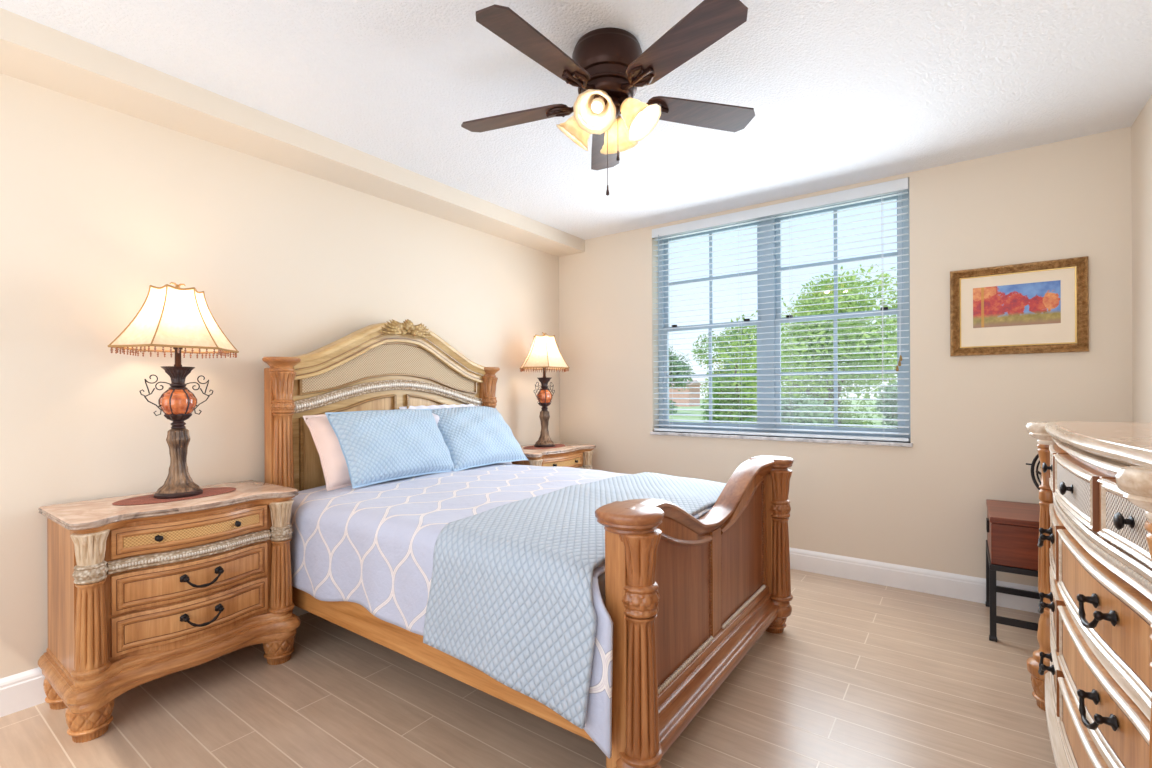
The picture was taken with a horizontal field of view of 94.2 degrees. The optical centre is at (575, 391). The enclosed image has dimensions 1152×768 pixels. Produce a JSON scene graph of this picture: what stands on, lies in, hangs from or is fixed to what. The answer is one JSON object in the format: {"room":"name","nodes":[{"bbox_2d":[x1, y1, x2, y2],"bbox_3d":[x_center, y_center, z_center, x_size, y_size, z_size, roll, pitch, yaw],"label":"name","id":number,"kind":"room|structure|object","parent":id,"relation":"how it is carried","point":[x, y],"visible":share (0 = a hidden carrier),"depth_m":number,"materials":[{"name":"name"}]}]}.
{"room":"bedroom","nodes":[
{"label":"bedroom","id":0,"kind":"room"},
{"bbox_2d":[0,73,559,678],"bbox_3d":[-1.522,-0.047,2.860,0.140,2.440,4.833,0,0,36],"label":"wall","id":1,"kind":"structure","parent":0,"point":[100,206],"depth_m":2.34,"materials":[{"name":"paint"}]},
{"bbox_2d":[0,606,308,716],"bbox_3d":[-1.459,1.106,2.806,0.016,0.134,4.533,0,0,36],"label":"baseboard","id":2,"kind":"structure","parent":1,"relation":"attached to","point":[23,690],"depth_m":1.98,"materials":[{"name":"white paint"}]},
{"bbox_2d":[0,8,584,256],"bbox_3d":[-1.365,-1.217,2.730,0.275,0.101,4.533,0,0,36],"label":"soffit","id":3,"kind":"object","parent":1,"relation":"attached to","point":[31,51],"depth_m":2.37,"materials":[{"name":"paint"}]},
{"bbox_2d":[0,569,1055,767],"bbox_3d":[-0.038,1.216,1.792,3.786,0.100,4.833,0,0,36],"label":"floor","id":4,"kind":"structure","parent":0,"point":[859,674],"depth_m":1.95,"materials":[{"name":"brown wood"}]},
{"bbox_2d":[38,480,299,742],"bbox_3d":[-1.601,0.801,2.171,0.483,0.745,0.760,0,0,36],"label":"nightstand","id":5,"kind":"object","parent":4,"relation":"on","point":[138,595],"visible":1,"depth_m":1.97,"materials":[{"name":"brown wood"}]},
{"bbox_2d":[112,487,235,505],"bbox_3d":[-1.634,0.426,2.200,0.239,0.004,0.422,0,0,36],"label":"placemat","id":6,"kind":"object","parent":5,"relation":"on","point":[147,499],"visible":0.59,"depth_m":2.13,"materials":[{"name":"brown fabric"}]},
{"bbox_2d":[108,282,238,498],"bbox_3d":[-1.636,-0.012,2.200,0.363,0.872,0.434,0,0,36],"label":"table lamp","id":7,"kind":"object","parent":6,"relation":"on","point":[177,320],"visible":1,"depth_m":2.15,"materials":[{"name":"fabric"}]},
{"bbox_2d":[262,319,793,767],"bbox_3d":[-0.229,0.365,2.622,2.130,1.605,1.582,0,0,36],"label":"bed","id":8,"kind":"object","parent":4,"relation":"on","point":[687,597],"visible":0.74,"depth_m":2.14,"materials":[{"name":"brown wood"}]},
{"bbox_2d":[598,517,700,604],"bbox_3d":[-0.252,0.685,2.639,1.765,0.305,1.450,0,0,36],"label":"mattress","id":9,"kind":"object","parent":8,"relation":"on","point":[601,580],"visible":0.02,"depth_m":1.59,"materials":[{"name":"fabric"}]},
{"bbox_2d":[290,463,712,758],"bbox_3d":[-0.216,0.712,2.614,1.893,0.526,1.617,0,0,36],"label":"comforter","id":10,"kind":"object","parent":9,"relation":"on","point":[372,546],"visible":0.51,"depth_m":2.17,"materials":[{"name":"fabric"}]},
{"bbox_2d":[303,414,351,490],"bbox_3d":[-1.094,0.296,2.903,0.258,0.364,0.672,0,0,36],"label":"pillow","id":11,"kind":"object","parent":10,"relation":"on","point":[333,462],"visible":0.21,"depth_m":2.66,"materials":[{"name":"pink fabric"}]},
{"bbox_2d":[325,409,453,488],"bbox_3d":[-0.975,0.280,2.913,0.281,0.367,0.700,0,0,36],"label":"pillow sham","id":12,"kind":"object","parent":10,"relation":"on","point":[377,446],"visible":1,"depth_m":2.78,"materials":[{"name":"blue fabric"}]},
{"bbox_2d":[399,404,511,463],"bbox_3d":[-0.743,0.289,3.431,0.261,0.417,0.730,0,0,36],"label":"pillow","id":13,"kind":"object","parent":10,"relation":"on","point":[436,417],"visible":0.03,"depth_m":3.38,"materials":[{"name":"white fabric"}]},
{"bbox_2d":[431,406,527,470],"bbox_3d":[-0.635,0.279,3.450,0.333,0.367,0.646,0,0,36],"label":"pillow sham","id":14,"kind":"object","parent":10,"relation":"on","point":[474,436],"visible":0.94,"depth_m":3.33,"materials":[{"name":"blue fabric"}]},
{"bbox_2d":[423,472,726,728],"bbox_3d":[0.238,0.667,2.286,0.693,0.469,1.659,0,0,36],"label":"throw blanket","id":15,"kind":"object","parent":10,"relation":"on","point":[510,598],"visible":0.75,"depth_m":1.66,"materials":[{"name":"blue fabric"}]},
{"bbox_2d":[512,442,595,468],"bbox_3d":[-0.230,0.795,4.068,0.483,0.745,0.760,0,0,36],"label":"nightstand","id":16,"kind":"object","parent":4,"relation":"on","point":[569,455],"visible":0.21,"depth_m":3.93,"materials":[{"name":"brown wood"}]},
{"bbox_2d":[523,444,564,448],"bbox_3d":[-0.240,0.420,4.104,0.239,0.004,0.422,0,0,36],"label":"placemat","id":17,"kind":"object","parent":16,"relation":"on","point":[556,445],"visible":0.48,"depth_m":4.02,"materials":[{"name":"brown fabric"}]},
{"bbox_2d":[519,332,569,446],"bbox_3d":[-0.242,-0.018,4.104,0.363,0.872,0.434,0,0,36],"label":"table lamp","id":18,"kind":"object","parent":17,"relation":"on","point":[544,354],"visible":1,"depth_m":4.05,"materials":[{"name":"fabric"}]},
{"bbox_2d":[985,499,1039,641],"bbox_3d":[2.294,0.868,2.537,0.549,0.575,0.513,0,0,36],"label":"side table","id":19,"kind":"object","parent":4,"relation":"on","point":[1012,528],"visible":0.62,"depth_m":2.47,"materials":[{"name":"red wood"}]},
{"bbox_2d":[1026,454,1040,489],"bbox_3d":[2.291,0.417,2.538,0.172,0.320,0.234,0,0,19],"label":"plate stand","id":20,"kind":"object","parent":19,"relation":"on","point":[1037,455],"visible":0.09,"depth_m":2.63,"materials":[{"name":"black metal"}]},
{"bbox_2d":[1026,421,1151,767],"bbox_3d":[1.446,0.633,1.274,0.469,1.052,1.596,0,0,36],"label":"dresser","id":21,"kind":"object","parent":4,"relation":"on","point":[1090,670],"visible":1,"depth_m":1.22,"materials":[{"name":"brown wood"}]},
{"bbox_2d":[0,0,1151,239],"bbox_3d":[-0.050,-1.334,1.792,3.786,0.120,4.833,0,0,36],"label":"ceiling","id":22,"kind":"structure","parent":0,"point":[840,93],"depth_m":2.19,"materials":[{"name":"white paint"}]},
{"bbox_2d":[461,0,754,195],"bbox_3d":[0.088,-0.999,1.960,1.172,0.550,1.130,0,0,36],"label":"ceiling fan","id":23,"kind":"object","parent":22,"relation":"hanging from","point":[607,66],"visible":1,"depth_m":1.88,"materials":[{"name":"brown wood"}]},
{"bbox_2d":[559,127,1132,586],"bbox_3d":[1.318,-0.060,3.676,3.506,2.440,0.182,0,0,36],"label":"wall","id":24,"kind":"structure","parent":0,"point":[923,505],"depth_m":3.05,"materials":[{"name":"paint"}]},
{"bbox_2d":[652,177,909,441],"bbox_3d":[1.280,-0.478,3.638,1.679,1.548,0.081,0,0,36],"label":"window blind","id":25,"kind":"object","parent":24,"relation":"attached to","point":[899,185],"visible":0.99,"depth_m":3.54,"materials":[{"name":"paint"}]},
{"bbox_2d":[658,191,910,441],"bbox_3d":[1.341,-0.477,3.723,1.687,1.557,0.067,0,0,36],"label":"window","id":26,"kind":"structure","parent":24,"relation":"attached to","point":[776,299],"depth_m":3.68,"materials":[{"name":"paint"}]},
{"bbox_2d":[789,547,1039,613],"bbox_3d":[1.278,1.093,3.614,3.506,0.134,0.016,0,0,36],"label":"baseboard","id":27,"kind":"structure","parent":24,"relation":"attached to","point":[963,587],"depth_m":3.12,"materials":[{"name":"white paint"}]},
{"bbox_2d":[950,256,1088,355],"bbox_3d":[2.331,-0.439,2.838,0.567,0.476,0.029,0,0,36],"label":"framed picture","id":28,"kind":"object","parent":24,"relation":"attached to","point":[1042,306],"visible":1,"depth_m":2.83,"materials":[{"name":"multicoloured paper"}]},
{"bbox_2d":[973,280,1060,327],"bbox_3d":[2.334,-0.462,2.843,0.360,0.219,0.002,0,0,36],"label":"print","id":29,"kind":"object","parent":28,"relation":"attached to","point":[1017,303],"depth_m":2.84},
{"bbox_2d":[1131,95,1151,422],"bbox_3d":[1.433,-0.061,0.724,0.140,2.440,4.833,0,0,36],"label":"wall","id":30,"kind":"structure","parent":0,"point":[1141,129],"depth_m":2.44,"materials":[{"name":"paint"}]},
{"label":"outside","id":31,"kind":"structure","parent":0,"visible":0},
{"bbox_2d":[670,399,886,427],"bbox_3d":[27.618,1.233,38.209,120.000,0.100,85.717,0,0,36],"label":"lawn","id":32,"kind":"structure","parent":31,"point":[878,422],"depth_m":31.87,"materials":[{"name":"green plant"}]},
{"bbox_2d":[669,346,695,413],"bbox_3d":[4.754,-0.491,30.907,4.447,4.430,2.919,0,0,36],"label":"leafy tree","id":33,"kind":"object","parent":32,"relation":"on","point":[671,363],"visible":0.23,"depth_m":30.00,"materials":[{"name":"green plant"}]},
{"bbox_2d":[669,380,701,406],"bbox_3d":[9.601,0.120,47.999,2.600,2.300,2.700,0,0,36],"label":"outbuilding","id":34,"kind":"structure","parent":32,"relation":"on","point":[686,390],"depth_m":47.01,"materials":[{"name":"ceramic"}]},
{"bbox_2d":[708,353,752,411],"bbox_3d":[7.830,-0.213,26.092,3.060,3.519,2.466,0,0,-4],"label":"leafy tree","id":35,"kind":"object","parent":32,"relation":"on","point":[734,353],"visible":0.03,"depth_m":25.87,"materials":[{"name":"green plant"}]},
{"bbox_2d":[691,326,783,423],"bbox_3d":[4.846,-0.175,15.535,2.659,3.830,2.453,0,0,36],"label":"leafy tree","id":36,"kind":"object","parent":32,"relation":"on","point":[722,384],"visible":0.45,"depth_m":15.31,"materials":[{"name":"green plant"}]},
{"bbox_2d":[738,393,833,425],"bbox_3d":[2.689,0.870,6.933,1.212,1.704,1.133,0,0,36],"label":"bush","id":37,"kind":"object","parent":32,"relation":"on","point":[812,402],"visible":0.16,"depth_m":6.63,"materials":[{"name":"green plant"}]},
{"bbox_2d":[715,264,896,427],"bbox_3d":[4.609,-0.142,10.001,3.443,4.607,3.496,0,0,-36],"label":"leafy tree","id":38,"kind":"object","parent":32,"relation":"on","point":[841,299],"visible":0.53,"depth_m":9.51,"materials":[{"name":"green plant"}]},
{"bbox_2d":[874,381,897,428],"bbox_3d":[4.310,0.735,6.845,1.173,1.886,0.996,0,0,-13],"label":"bush","id":39,"kind":"object","parent":32,"relation":"on","point":[892,388],"visible":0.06,"depth_m":6.91,"materials":[{"name":"green plant"}]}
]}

